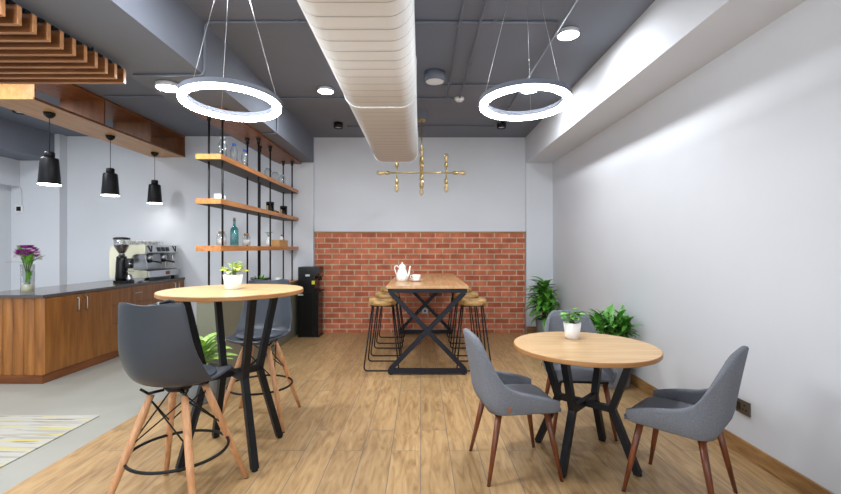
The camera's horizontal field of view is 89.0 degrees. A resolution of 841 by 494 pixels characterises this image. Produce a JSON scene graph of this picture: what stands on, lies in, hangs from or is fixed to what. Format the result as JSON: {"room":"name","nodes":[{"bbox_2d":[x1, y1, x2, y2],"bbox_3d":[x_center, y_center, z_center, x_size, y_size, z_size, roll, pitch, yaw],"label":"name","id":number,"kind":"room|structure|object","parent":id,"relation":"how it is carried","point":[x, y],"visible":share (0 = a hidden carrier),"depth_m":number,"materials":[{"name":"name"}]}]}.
{"room":"cafe","nodes":[
{"label":"cafe","id":0,"kind":"room"},
{"bbox_2d":[0,156,19,290],"bbox_3d":[-6.630,-0.220,1.650,0.340,3.240,10.500,0,0,0],"label":"wall","id":1,"kind":"structure","parent":0,"point":[9,168],"depth_m":6.79,"materials":[{"name":"white paint"}]},
{"bbox_2d":[11,134,66,289],"bbox_3d":[-6.310,-0.220,7.060,0.980,3.240,0.320,0,0,0],"label":"wall pillar","id":2,"kind":"structure","parent":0,"point":[42,224],"depth_m":6.90,"materials":[{"name":"white paint"}]},
{"bbox_2d":[15,186,22,212],"bbox_3d":[-6.455,-0.781,6.885,0.110,0.422,0.028,0,0,0],"label":"wall sensor","id":3,"kind":"object","parent":2,"relation":"attached to","point":[18,208],"visible":1,"depth_m":6.87,"materials":[{"name":"white plastic"}]},
{"bbox_2d":[0,357,168,493],"bbox_3d":[-4.593,1.450,1.810,4.413,0.100,10.820,0,0,0],"label":"floor","id":4,"kind":"structure","parent":0,"point":[104,389],"depth_m":3.85,"materials":[{"name":"grey concrete"}]},
{"bbox_2d":[0,415,99,467],"bbox_3d":[-3.984,1.395,2.580,2.632,0.010,1.960,0,0,0],"label":"rug","id":5,"kind":"object","parent":4,"relation":"on","point":[20,435],"visible":1,"depth_m":3.26,"materials":[{"name":"beige fabric"}]},
{"bbox_2d":[0,280,183,383],"bbox_3d":[-4.258,0.959,5.724,0.818,0.883,2.637,0,0,0],"label":"base cabinet","id":6,"kind":"object","parent":4,"relation":"on","point":[43,340],"visible":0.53,"depth_m":4.62,"materials":[{"name":"brown wood"}]},
{"bbox_2d":[0,277,184,297],"bbox_3d":[-4.277,0.499,5.717,0.804,0.033,2.662,0,0,0],"label":"countertop","id":7,"kind":"structure","parent":6,"relation":"on","point":[59,290],"depth_m":5.23,"materials":[{"name":"dark grey quartz"}]},
{"bbox_2d":[20,264,34,293],"bbox_3d":[-4.150,0.328,4.520,0.120,0.310,0.120,0,0,0],"label":"vase","id":8,"kind":"object","parent":7,"relation":"on","point":[26,288],"visible":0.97,"depth_m":4.49,"materials":[{"name":"clear glass"}]},
{"bbox_2d":[6,245,45,283],"bbox_3d":[-4.181,0.175,4.546,0.340,0.417,0.278,0,0,35],"label":"bouquet","id":9,"kind":"object","parent":8,"relation":"in","point":[27,254],"visible":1,"depth_m":4.50,"materials":[{"name":"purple plant"}]},
{"bbox_2d":[113,237,133,282],"bbox_3d":[-4.093,0.166,5.921,0.302,0.634,0.226,0,0,0],"label":"coffee grinder","id":10,"kind":"object","parent":7,"relation":"on","point":[123,263],"visible":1,"depth_m":5.88,"materials":[{"name":"black plastic"}]},
{"bbox_2d":[126,274,132,279],"bbox_3d":[-4.030,0.404,5.930,0.090,0.086,0.090,0,0,0],"label":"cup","id":11,"kind":"object","parent":10,"relation":"on","point":[128,276],"depth_m":5.91,"materials":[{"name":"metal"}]},
{"bbox_2d":[109,242,178,280],"bbox_3d":[-4.179,0.195,6.575,0.603,0.575,0.828,0,0,0],"label":"espresso machine","id":12,"kind":"object","parent":7,"relation":"on","point":[149,260],"visible":0.9,"depth_m":6.36,"materials":[{"name":"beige metal"}]},
{"bbox_2d":[141,268,178,277],"bbox_3d":[-4.045,0.380,6.575,0.249,0.102,0.770,0,0,0],"label":"drip tray","id":13,"kind":"object","parent":12,"relation":"on","point":[145,272],"depth_m":6.49,"materials":[{"name":"metal"}]},
{"bbox_2d":[67,136,313,324],"bbox_3d":[-3.792,-0.220,7.135,4.055,3.240,0.170,0,0,0],"label":"wall","id":14,"kind":"structure","parent":0,"point":[94,219],"depth_m":7.05,"materials":[{"name":"white paint"}]},
{"bbox_2d":[0,0,654,136],"bbox_3d":[-2.260,-1.890,1.810,9.080,0.100,10.820,0,0,0],"label":"ceiling","id":15,"kind":"structure","parent":0,"point":[297,64],"depth_m":4.20,"materials":[{"name":"grey paint"}]},
{"bbox_2d":[0,117,54,160],"bbox_3d":[-6.180,-1.625,1.650,0.560,0.430,10.500,0,0,0],"label":"beam","id":16,"kind":"structure","parent":15,"relation":"attached to","point":[18,141],"depth_m":6.41,"materials":[{"name":"grey paint"}]},
{"bbox_2d":[0,0,125,83],"bbox_3d":[-3.696,-1.545,2.763,2.900,0.590,1.148,0,0,0],"label":"ceiling panel","id":17,"kind":"object","parent":15,"relation":"hanging from","point":[33,50],"visible":1,"depth_m":2.86,"materials":[{"name":"brown wood"}]},
{"bbox_2d":[0,84,184,156],"bbox_3d":[-4.144,-1.665,5.670,0.545,0.348,2.751,0,0,0],"label":"beam","id":18,"kind":"structure","parent":15,"relation":"attached to","point":[81,110],"depth_m":5.24,"materials":[{"name":"brown wood"}]},
{"bbox_2d":[37,111,60,185],"bbox_3d":[-4.100,-1.095,4.730,0.204,0.796,0.204,0,0,0],"label":"pendant lamp","id":19,"kind":"object","parent":18,"relation":"hanging from","point":[49,174],"visible":1,"depth_m":4.68,"materials":[{"name":"black metal"}]},
{"bbox_2d":[101,135,119,196],"bbox_3d":[-4.130,-1.095,5.700,0.204,0.796,0.204,0,0,0],"label":"pendant lamp","id":20,"kind":"object","parent":18,"relation":"hanging from","point":[110,183],"visible":1,"depth_m":5.65,"materials":[{"name":"black metal"}]},
{"bbox_2d":[147,152,161,203],"bbox_3d":[-4.160,-1.095,6.700,0.204,0.796,0.204,0,0,0],"label":"pendant lamp","id":21,"kind":"object","parent":18,"relation":"hanging from","point":[154,189],"visible":1,"depth_m":6.64,"materials":[{"name":"black metal"}]},
{"bbox_2d":[103,96,163,96],"bbox_3d":[-3.115,-1.826,5.160,1.410,0.021,0.021,0,0,0],"label":"conduit","id":22,"kind":"object","parent":15,"relation":"attached to","point":[103,96],"visible":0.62,"depth_m":5.15,"materials":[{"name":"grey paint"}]},
{"bbox_2d":[12,0,313,161],"bbox_3d":[-2.075,-1.625,1.725,0.630,0.430,10.650,0,0,0],"label":"beam","id":23,"kind":"structure","parent":15,"relation":"attached to","point":[138,36],"depth_m":3.19,"materials":[{"name":"grey paint"}]},
{"bbox_2d":[155,80,177,92],"bbox_3d":[-2.160,-1.386,3.670,0.200,0.046,0.200,0,0,0],"label":"ceiling light","id":24,"kind":"object","parent":23,"relation":"attached to","point":[163,85],"visible":0.82,"depth_m":3.62,"materials":[{"name":"white plastic"}]},
{"bbox_2d":[156,85,176,91],"bbox_3d":[-2.160,-1.366,3.670,0.184,0.006,0.184,0,0,0],"label":"diffuser","id":25,"kind":"object","parent":24,"relation":"attached to","point":[166,88],"depth_m":3.66,"materials":[{"name":"white plastic"}]},
{"bbox_2d":[188,107,301,284],"bbox_3d":[-2.138,-0.446,5.655,0.365,1.928,2.770,0,0,0],"label":"shelf","id":26,"kind":"object","parent":23,"relation":"hanging from","point":[241,130],"visible":0.9,"depth_m":5.34,"materials":[{"name":"brown wood"}]},
{"bbox_2d":[214,194,225,198],"bbox_3d":[-2.153,-0.535,4.566,0.092,0.075,0.105,0,0,18],"label":"mug","id":27,"kind":"object","parent":26,"relation":"on","point":[215,195],"visible":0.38,"depth_m":4.52,"materials":[{"name":"white ceramic"}]},
{"bbox_2d":[217,231,225,244],"bbox_3d":[-2.135,-0.101,4.590,0.096,0.155,0.095,0,0,0],"label":"glass jar","id":28,"kind":"object","parent":26,"relation":"on","point":[219,232],"visible":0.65,"depth_m":4.56,"materials":[{"name":"clear glass"}]},
{"bbox_2d":[230,143,237,161],"bbox_3d":[-2.135,-1.071,4.900,0.080,0.250,0.080,0,0,0],"label":"glass bottle","id":29,"kind":"object","parent":26,"relation":"on","point":[233,144],"visible":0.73,"depth_m":4.89,"materials":[{"name":"clear glass"}]},
{"bbox_2d":[242,233,249,244],"bbox_3d":[-2.135,-0.101,5.250,0.090,0.155,0.089,0,0,0],"label":"glass jar","id":30,"kind":"object","parent":26,"relation":"on","point":[244,242],"visible":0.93,"depth_m":5.22,"materials":[{"name":"clear glass"}]},
{"bbox_2d":[265,232,271,245],"bbox_3d":[-2.140,-0.124,6.013,0.117,0.202,0.110,0,0,38],"label":"bud vase","id":31,"kind":"object","parent":26,"relation":"on","point":[267,239],"visible":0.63,"depth_m":5.99,"materials":[{"name":"white ceramic"}]},
{"bbox_2d":[266,202,273,211],"bbox_3d":[-2.130,-0.575,6.060,0.110,0.154,0.109,0,0,0],"label":"canister","id":32,"kind":"object","parent":26,"relation":"on","point":[267,203],"visible":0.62,"depth_m":6.02,"materials":[{"name":"black plastic"}]},
{"bbox_2d":[271,240,287,245],"bbox_3d":[-2.120,-0.070,6.420,0.144,0.094,0.404,0,0,0],"label":"wooden crate","id":33,"kind":"object","parent":26,"relation":"on","point":[274,242],"visible":0.8,"depth_m":6.22,"materials":[{"name":"beige wood"}]},
{"bbox_2d":[280,206,286,214],"bbox_3d":[-2.130,-0.575,6.660,0.110,0.154,0.109,0,0,0],"label":"canister","id":34,"kind":"object","parent":26,"relation":"on","point":[283,209],"visible":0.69,"depth_m":6.62,"materials":[{"name":"black plastic"}]},
{"bbox_2d":[177,0,281,121],"bbox_3d":[-1.135,-1.341,2.571,0.572,0.997,0.573,0,0,0],"label":"ring pendant light","id":35,"kind":"object","parent":15,"relation":"hanging from","point":[184,87],"visible":1,"depth_m":2.48,"materials":[{"name":"glowing white diffuser"},{"name":"white paint"},{"name":"brushed steel"}]},
{"bbox_2d":[177,82,280,121],"bbox_3d":[-1.135,-0.864,2.571,0.570,0.043,0.569,0,0,0],"label":"diffuser","id":36,"kind":"object","parent":35,"relation":"attached to","point":[183,88],"depth_m":2.53,"materials":[{"name":"white plastic"}]},
{"bbox_2d":[318,86,333,94],"bbox_3d":[-1.090,-1.816,4.920,0.180,0.046,0.180,0,0,0],"label":"ceiling light","id":37,"kind":"object","parent":15,"relation":"attached to","point":[326,90],"visible":1,"depth_m":4.88,"materials":[{"name":"white plastic"}]},
{"bbox_2d":[318,89,332,93],"bbox_3d":[-1.090,-1.796,4.920,0.166,0.006,0.166,0,0,0],"label":"diffuser","id":38,"kind":"object","parent":37,"relation":"attached to","point":[322,91],"depth_m":4.91,"materials":[{"name":"white plastic"}]},
{"bbox_2d":[334,122,342,128],"bbox_3d":[-1.210,-1.802,6.300,0.136,0.074,0.136,0,0,0],"label":"spotlight","id":39,"kind":"object","parent":15,"relation":"attached to","point":[337,125],"visible":1,"depth_m":6.25,"materials":[{"name":"black metal"}]},
{"bbox_2d":[133,19,556,76],"bbox_3d":[-0.610,-1.613,3.460,3.420,0.454,0.036,0,0,0],"label":"conduit","id":40,"kind":"object","parent":15,"relation":"attached to","point":[296,21],"visible":0.96,"depth_m":3.45,"materials":[{"name":"grey paint"}]},
{"bbox_2d":[297,0,417,162],"bbox_3d":[-0.305,-1.446,0.941,0.552,0.785,8.682,0,0,0],"label":"air duct","id":41,"kind":"object","parent":15,"relation":"hanging from","point":[368,46],"visible":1,"depth_m":2.47,"materials":[{"name":"metal"}]},
{"bbox_2d":[262,97,452,133],"bbox_3d":[-0.765,-1.613,5.220,2.330,0.454,0.036,0,0,0],"label":"conduit","id":42,"kind":"object","parent":15,"relation":"attached to","point":[321,98],"visible":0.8,"depth_m":5.21,"materials":[{"name":"grey paint"}]},
{"bbox_2d":[347,126,493,126],"bbox_3d":[0.000,-1.826,6.420,2.200,0.021,0.021,0,0,0],"label":"conduit","id":43,"kind":"object","parent":15,"relation":"attached to","point":[347,126],"visible":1,"depth_m":6.41,"materials":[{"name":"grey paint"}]},
{"bbox_2d":[379,111,463,195],"bbox_3d":[0.014,-1.296,5.800,0.882,1.088,0.882,0,0,45],"label":"chandelier","id":44,"kind":"object","parent":15,"relation":"hanging from","point":[421,115],"visible":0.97,"depth_m":5.79,"materials":[{"name":"gold metal"}]},
{"bbox_2d":[424,68,444,85],"bbox_3d":[0.150,-1.788,4.490,0.220,0.104,0.220,0,0,0],"label":"ceiling light","id":45,"kind":"object","parent":15,"relation":"attached to","point":[434,76],"visible":1,"depth_m":4.42,"materials":[{"name":"grey paint"}]},
{"bbox_2d":[426,78,443,84],"bbox_3d":[0.150,-1.740,4.490,0.188,0.008,0.188,0,0,0],"label":"diffuser","id":46,"kind":"object","parent":45,"relation":"attached to","point":[429,81],"depth_m":4.46,"materials":[{"name":"white plastic"}]},
{"bbox_2d":[446,0,464,98],"bbox_3d":[0.313,-1.802,0.780,0.036,0.028,8.760,0,0,0],"label":"conduit","id":47,"kind":"object","parent":15,"relation":"attached to","point":[459,24],"visible":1,"depth_m":3.73,"materials":[{"name":"grey paint"}]},
{"bbox_2d":[454,96,463,102],"bbox_3d":[0.475,-1.812,5.240,0.120,0.056,0.120,0,0,0],"label":"smoke detector","id":48,"kind":"object","parent":15,"relation":"attached to","point":[457,99],"visible":0.98,"depth_m":5.21,"materials":[{"name":"white plastic"}]},
{"bbox_2d":[426,83,497,86],"bbox_3d":[0.580,-1.826,4.800,1.040,0.028,0.036,0,0,0],"label":"conduit","id":49,"kind":"object","parent":15,"relation":"attached to","point":[482,84],"visible":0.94,"depth_m":4.79,"materials":[{"name":"metal"}]},
{"bbox_2d":[459,0,486,97],"bbox_3d":[0.475,-1.802,0.765,0.036,0.028,8.730,0,0,0],"label":"conduit","id":50,"kind":"object","parent":15,"relation":"attached to","point":[485,1],"visible":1,"depth_m":3.77,"materials":[{"name":"metal"}]},
{"bbox_2d":[497,122,505,128],"bbox_3d":[1.190,-1.802,6.300,0.136,0.074,0.136,0,0,0],"label":"spotlight","id":51,"kind":"object","parent":15,"relation":"attached to","point":[502,125],"visible":0.98,"depth_m":6.25,"materials":[{"name":"black metal"}]},
{"bbox_2d":[480,0,571,120],"bbox_3d":[0.625,-1.341,2.571,0.536,0.997,0.537,0,0,0],"label":"ring pendant light","id":52,"kind":"object","parent":15,"relation":"hanging from","point":[551,85],"visible":1,"depth_m":2.47,"materials":[{"name":"white metal"}]},
{"bbox_2d":[480,84,571,120],"bbox_3d":[0.625,-0.864,2.571,0.534,0.041,0.533,0,0,0],"label":"diffuser","id":53,"kind":"object","parent":52,"relation":"attached to","point":[563,90],"depth_m":2.55,"materials":[{"name":"white plastic"}]},
{"bbox_2d":[521,90,536,93],"bbox_3d":[1.240,-1.816,4.900,0.180,0.046,0.180,0,0,0],"label":"ceiling light","id":54,"kind":"object","parent":15,"relation":"attached to","point":[525,91],"visible":0.54,"depth_m":4.92,"materials":[{"name":"white plastic"}]},
{"bbox_2d":[499,0,577,123],"bbox_3d":[1.135,-1.802,1.280,0.036,0.028,9.760,0,0,0],"label":"conduit","id":55,"kind":"object","parent":15,"relation":"attached to","point":[575,1],"visible":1,"depth_m":3.77,"materials":[{"name":"grey paint"}]},
{"bbox_2d":[557,26,579,40],"bbox_3d":[1.250,-1.816,3.620,0.180,0.046,0.180,0,0,0],"label":"ceiling light","id":56,"kind":"object","parent":15,"relation":"attached to","point":[568,33],"visible":1,"depth_m":3.59,"materials":[{"name":"white plastic"}]},
{"bbox_2d":[558,31,578,39],"bbox_3d":[1.250,-1.796,3.620,0.166,0.006,0.166,0,0,0],"label":"diffuser","id":57,"kind":"object","parent":56,"relation":"attached to","point":[562,35],"depth_m":3.61,"materials":[{"name":"white plastic"}]},
{"bbox_2d":[526,0,805,162],"bbox_3d":[1.962,-1.620,1.725,0.436,0.440,10.650,0,0,0],"label":"beam","id":58,"kind":"structure","parent":15,"relation":"attached to","point":[671,40],"depth_m":3.42,"materials":[{"name":"white paint"}]},
{"bbox_2d":[2,332,800,493],"bbox_3d":[-0.053,1.450,1.810,4.667,0.100,10.820,0,0,0],"label":"floor","id":59,"kind":"structure","parent":0,"point":[354,430],"depth_m":2.99,"materials":[{"name":"brown wood"}]},
{"bbox_2d":[107,302,248,493],"bbox_3d":[-1.335,0.836,2.365,0.538,1.129,0.551,0,0,4],"label":"bar chair","id":60,"kind":"object","parent":59,"relation":"on","point":[156,348],"visible":1,"depth_m":2.17,"materials":[{"name":"grey plastic"}]},
{"bbox_2d":[149,299,174,304],"bbox_3d":[-1.419,0.478,2.330,0.183,0.402,0.100,0,0,0],"label":"shoulder bag","id":61,"kind":"object","parent":60,"relation":"on","point":[168,300],"visible":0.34,"depth_m":2.32,"materials":[{"name":"leather"}]},
{"bbox_2d":[180,332,237,405],"bbox_3d":[-2.022,1.090,3.937,0.672,0.620,0.655,0,0,0],"label":"potted plant","id":62,"kind":"object","parent":59,"relation":"on","point":[207,342],"visible":0.2,"depth_m":3.90,"materials":[{"name":"green plant"}]},
{"bbox_2d":[154,284,302,471],"bbox_3d":[-1.278,0.842,2.925,0.922,1.117,0.922,0,0,0],"label":"bar table","id":63,"kind":"object","parent":59,"relation":"on","point":[217,294],"visible":0.87,"depth_m":2.77,"materials":[{"name":"oak"},{"name":"oak laminate"},{"name":"black painted metal"}]},
{"bbox_2d":[219,261,248,289],"bbox_3d":[-1.298,0.188,2.959,0.194,0.190,0.188,0,0,0],"label":"potted plant","id":64,"kind":"object","parent":63,"relation":"on","point":[233,281],"visible":1,"depth_m":2.91,"materials":[{"name":"green plant"}]},
{"bbox_2d":[197,280,297,384],"bbox_3d":[-2.112,0.960,5.650,0.265,0.881,2.750,0,0,0],"label":"base cabinet","id":65,"kind":"object","parent":59,"relation":"on","point":[232,310],"visible":0.19,"depth_m":4.47,"materials":[{"name":"green laminate"}]},
{"bbox_2d":[250,273,269,279],"bbox_3d":[-2.130,0.427,5.680,0.244,0.184,0.244,0,0,0],"label":"succulent bowl","id":66,"kind":"object","parent":65,"relation":"on","point":[260,277],"visible":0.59,"depth_m":5.67,"materials":[{"name":"green plant"}]},
{"bbox_2d":[222,279,300,432],"bbox_3d":[-1.310,0.836,3.500,0.538,1.129,0.551,0,0,-3],"label":"bar chair","id":67,"kind":"object","parent":59,"relation":"on","point":[282,322],"visible":0.72,"depth_m":3.61,"materials":[{"name":"grey plastic"}]},
{"bbox_2d":[298,266,323,336],"bbox_3d":[-1.745,0.849,6.857,0.360,1.103,0.311,0,0,0],"label":"water dispenser","id":68,"kind":"object","parent":59,"relation":"on","point":[310,301],"visible":0.98,"depth_m":6.71,"materials":[{"name":"black plastic"}]},
{"bbox_2d":[363,298,399,371],"bbox_3d":[-0.445,0.994,5.060,0.406,0.811,0.437,0,0,0],"label":"bar stool","id":69,"kind":"object","parent":59,"relation":"on","point":[375,302],"visible":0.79,"depth_m":4.96,"materials":[{"name":"brown wood"}]},
{"bbox_2d":[370,292,402,355],"bbox_3d":[-0.445,0.994,5.740,0.406,0.811,0.437,0,0,0],"label":"bar stool","id":70,"kind":"object","parent":59,"relation":"on","point":[382,295],"visible":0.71,"depth_m":5.63,"materials":[{"name":"black metal"}]},
{"bbox_2d":[376,287,404,343],"bbox_3d":[-0.445,0.994,6.460,0.406,0.811,0.437,0,0,0],"label":"bar stool","id":71,"kind":"object","parent":59,"relation":"on","point":[382,289],"visible":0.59,"depth_m":6.34,"materials":[{"name":"black metal"}]},
{"bbox_2d":[386,273,468,374],"bbox_3d":[0.078,0.908,5.875,0.910,0.983,2.350,0,0,0],"label":"table","id":72,"kind":"object","parent":59,"relation":"on","point":[435,283],"visible":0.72,"depth_m":4.72,"materials":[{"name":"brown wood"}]},
{"bbox_2d":[394,262,410,280],"bbox_3d":[-0.228,0.297,5.420,0.158,0.239,0.156,0,0,45],"label":"teapot","id":73,"kind":"object","parent":72,"relation":"on","point":[401,275],"visible":0.98,"depth_m":5.38,"materials":[{"name":"white ceramic"}]},
{"bbox_3d":[-0.052,0.405,5.360,0.170,0.022,0.170,0,0,0],"label":"saucer","id":74,"kind":"object","parent":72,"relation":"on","visible":0},
{"bbox_2d":[410,274,420,279],"bbox_3d":[-0.057,0.369,5.362,0.118,0.070,0.108,0,0,25],"label":"teacup","id":75,"kind":"object","parent":74,"relation":"on","point":[414,276],"visible":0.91,"depth_m":5.33,"materials":[{"name":"white ceramic"}]},
{"bbox_2d":[447,287,474,343],"bbox_3d":[0.610,0.994,6.460,0.406,0.811,0.437,0,0,0],"label":"bar stool","id":76,"kind":"object","parent":59,"relation":"on","point":[470,288],"visible":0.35,"depth_m":6.36,"materials":[{"name":"black metal"}]},
{"bbox_2d":[450,292,481,355],"bbox_3d":[0.610,0.994,5.740,0.406,0.811,0.437,0,0,0],"label":"bar stool","id":77,"kind":"object","parent":59,"relation":"on","point":[470,295],"visible":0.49,"depth_m":5.64,"materials":[{"name":"black metal"}]},
{"bbox_2d":[454,298,491,371],"bbox_3d":[0.610,0.994,5.060,0.406,0.811,0.437,0,0,0],"label":"bar stool","id":78,"kind":"object","parent":59,"relation":"on","point":[464,302],"visible":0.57,"depth_m":4.96,"materials":[{"name":"brown wood"}]},
{"bbox_2d":[463,328,563,486],"bbox_3d":[0.565,0.965,2.758,0.542,0.870,0.500,0,0,-7],"label":"dining chair","id":79,"kind":"object","parent":59,"relation":"on","point":[501,393],"visible":1,"depth_m":2.56,"materials":[{"name":"grey fabric"}]},
{"bbox_2d":[523,276,559,332],"bbox_3d":[1.859,0.923,6.575,0.523,0.954,0.657,0,0,-34],"label":"potted plant","id":80,"kind":"object","parent":59,"relation":"on","point":[545,300],"visible":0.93,"depth_m":6.54,"materials":[{"name":"green plant"}]},
{"bbox_2d":[541,310,617,440],"bbox_3d":[1.227,0.965,3.393,0.500,0.870,0.542,0,0,6],"label":"dining chair","id":81,"kind":"object","parent":59,"relation":"on","point":[554,323],"visible":0.44,"depth_m":3.28,"materials":[{"name":"grey fabric"}]},
{"bbox_2d":[514,332,662,478],"bbox_3d":[1.094,1.024,2.862,0.922,0.752,0.922,0,0,-2],"label":"dining table","id":82,"kind":"object","parent":59,"relation":"on","point":[597,351],"visible":0.93,"depth_m":2.71,"materials":[{"name":"brown wood"}]},
{"bbox_2d":[560,308,585,338],"bbox_3d":[1.097,0.538,3.076,0.201,0.216,0.182,0,0,0],"label":"potted plant","id":83,"kind":"object","parent":82,"relation":"on","point":[572,328],"visible":1,"depth_m":3.05,"materials":[{"name":"green plant"}]},
{"bbox_2d":[584,304,643,388],"bbox_3d":[1.859,0.984,4.376,0.595,0.832,0.768,0,0,0],"label":"potted plant","id":84,"kind":"object","parent":59,"relation":"on","point":[608,323],"visible":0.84,"depth_m":4.25,"materials":[{"name":"green plant"}]},
{"bbox_2d":[622,346,748,493],"bbox_3d":[1.513,0.965,2.436,0.500,0.870,0.542,0,0,-44],"label":"dining chair","id":85,"kind":"object","parent":59,"relation":"on","point":[701,415],"visible":1,"depth_m":2.25,"materials":[{"name":"grey fabric"}]},
{"bbox_2d":[314,137,524,265],"bbox_3d":[-0.011,-0.220,7.170,3.509,3.240,0.100,0,0,0],"label":"wall","id":86,"kind":"structure","parent":0,"point":[351,194],"depth_m":7.12,"materials":[{"name":"white paint"}]},
{"bbox_2d":[315,233,524,332],"bbox_3d":[-0.010,0.578,7.100,3.480,1.645,0.040,0,0,0],"label":"brick wall","id":87,"kind":"structure","parent":86,"relation":"attached to","point":[356,266],"depth_m":7.08,"materials":[{"name":"red brick"}]},
{"bbox_2d":[314,232,525,232],"bbox_3d":[-0.010,-0.259,7.093,3.490,0.027,0.055,0,0,0],"label":"trim","id":88,"kind":"structure","parent":87,"relation":"on","point":[314,232],"depth_m":7.06,"materials":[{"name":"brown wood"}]},
{"bbox_2d":[422,308,427,313],"bbox_3d":[0.075,1.040,7.072,0.100,0.090,0.014,0,0,0],"label":"wall outlet","id":89,"kind":"object","parent":87,"relation":"attached to","point":[424,310],"visible":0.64,"depth_m":7.07,"materials":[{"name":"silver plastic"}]},
{"bbox_2d":[525,137,552,331],"bbox_3d":[1.962,-0.220,7.135,0.436,3.240,0.170,0,0,0],"label":"wall","id":90,"kind":"structure","parent":0,"point":[538,176],"depth_m":7.05,"materials":[{"name":"white paint"}]},
{"bbox_2d":[526,326,536,332],"bbox_3d":[1.955,1.346,7.043,0.422,0.108,0.014,0,0,0],"label":"baseboard","id":91,"kind":"structure","parent":90,"relation":"attached to","point":[529,329],"depth_m":7.04,"materials":[{"name":"brown wood"}]},
{"bbox_2d":[553,0,840,493],"bbox_3d":[2.230,-0.220,1.810,0.100,3.240,10.820,0,0,0],"label":"wall","id":92,"kind":"structure","parent":0,"point":[710,211],"depth_m":2.93,"materials":[{"name":"white paint"}]},
{"bbox_2d":[630,373,833,493],"bbox_3d":[2.173,1.346,1.725,0.014,0.108,10.650,0,0,0],"label":"baseboard","id":93,"kind":"structure","parent":92,"relation":"attached to","point":[789,476],"depth_m":2.68,"materials":[{"name":"brown wood"}]},
{"bbox_2d":[736,398,750,416],"bbox_3d":[2.172,1.072,2.885,0.015,0.092,0.124,0,0,0],"label":"wall outlet","id":94,"kind":"object","parent":92,"relation":"attached to","point":[742,406],"visible":0.84,"depth_m":2.87,"materials":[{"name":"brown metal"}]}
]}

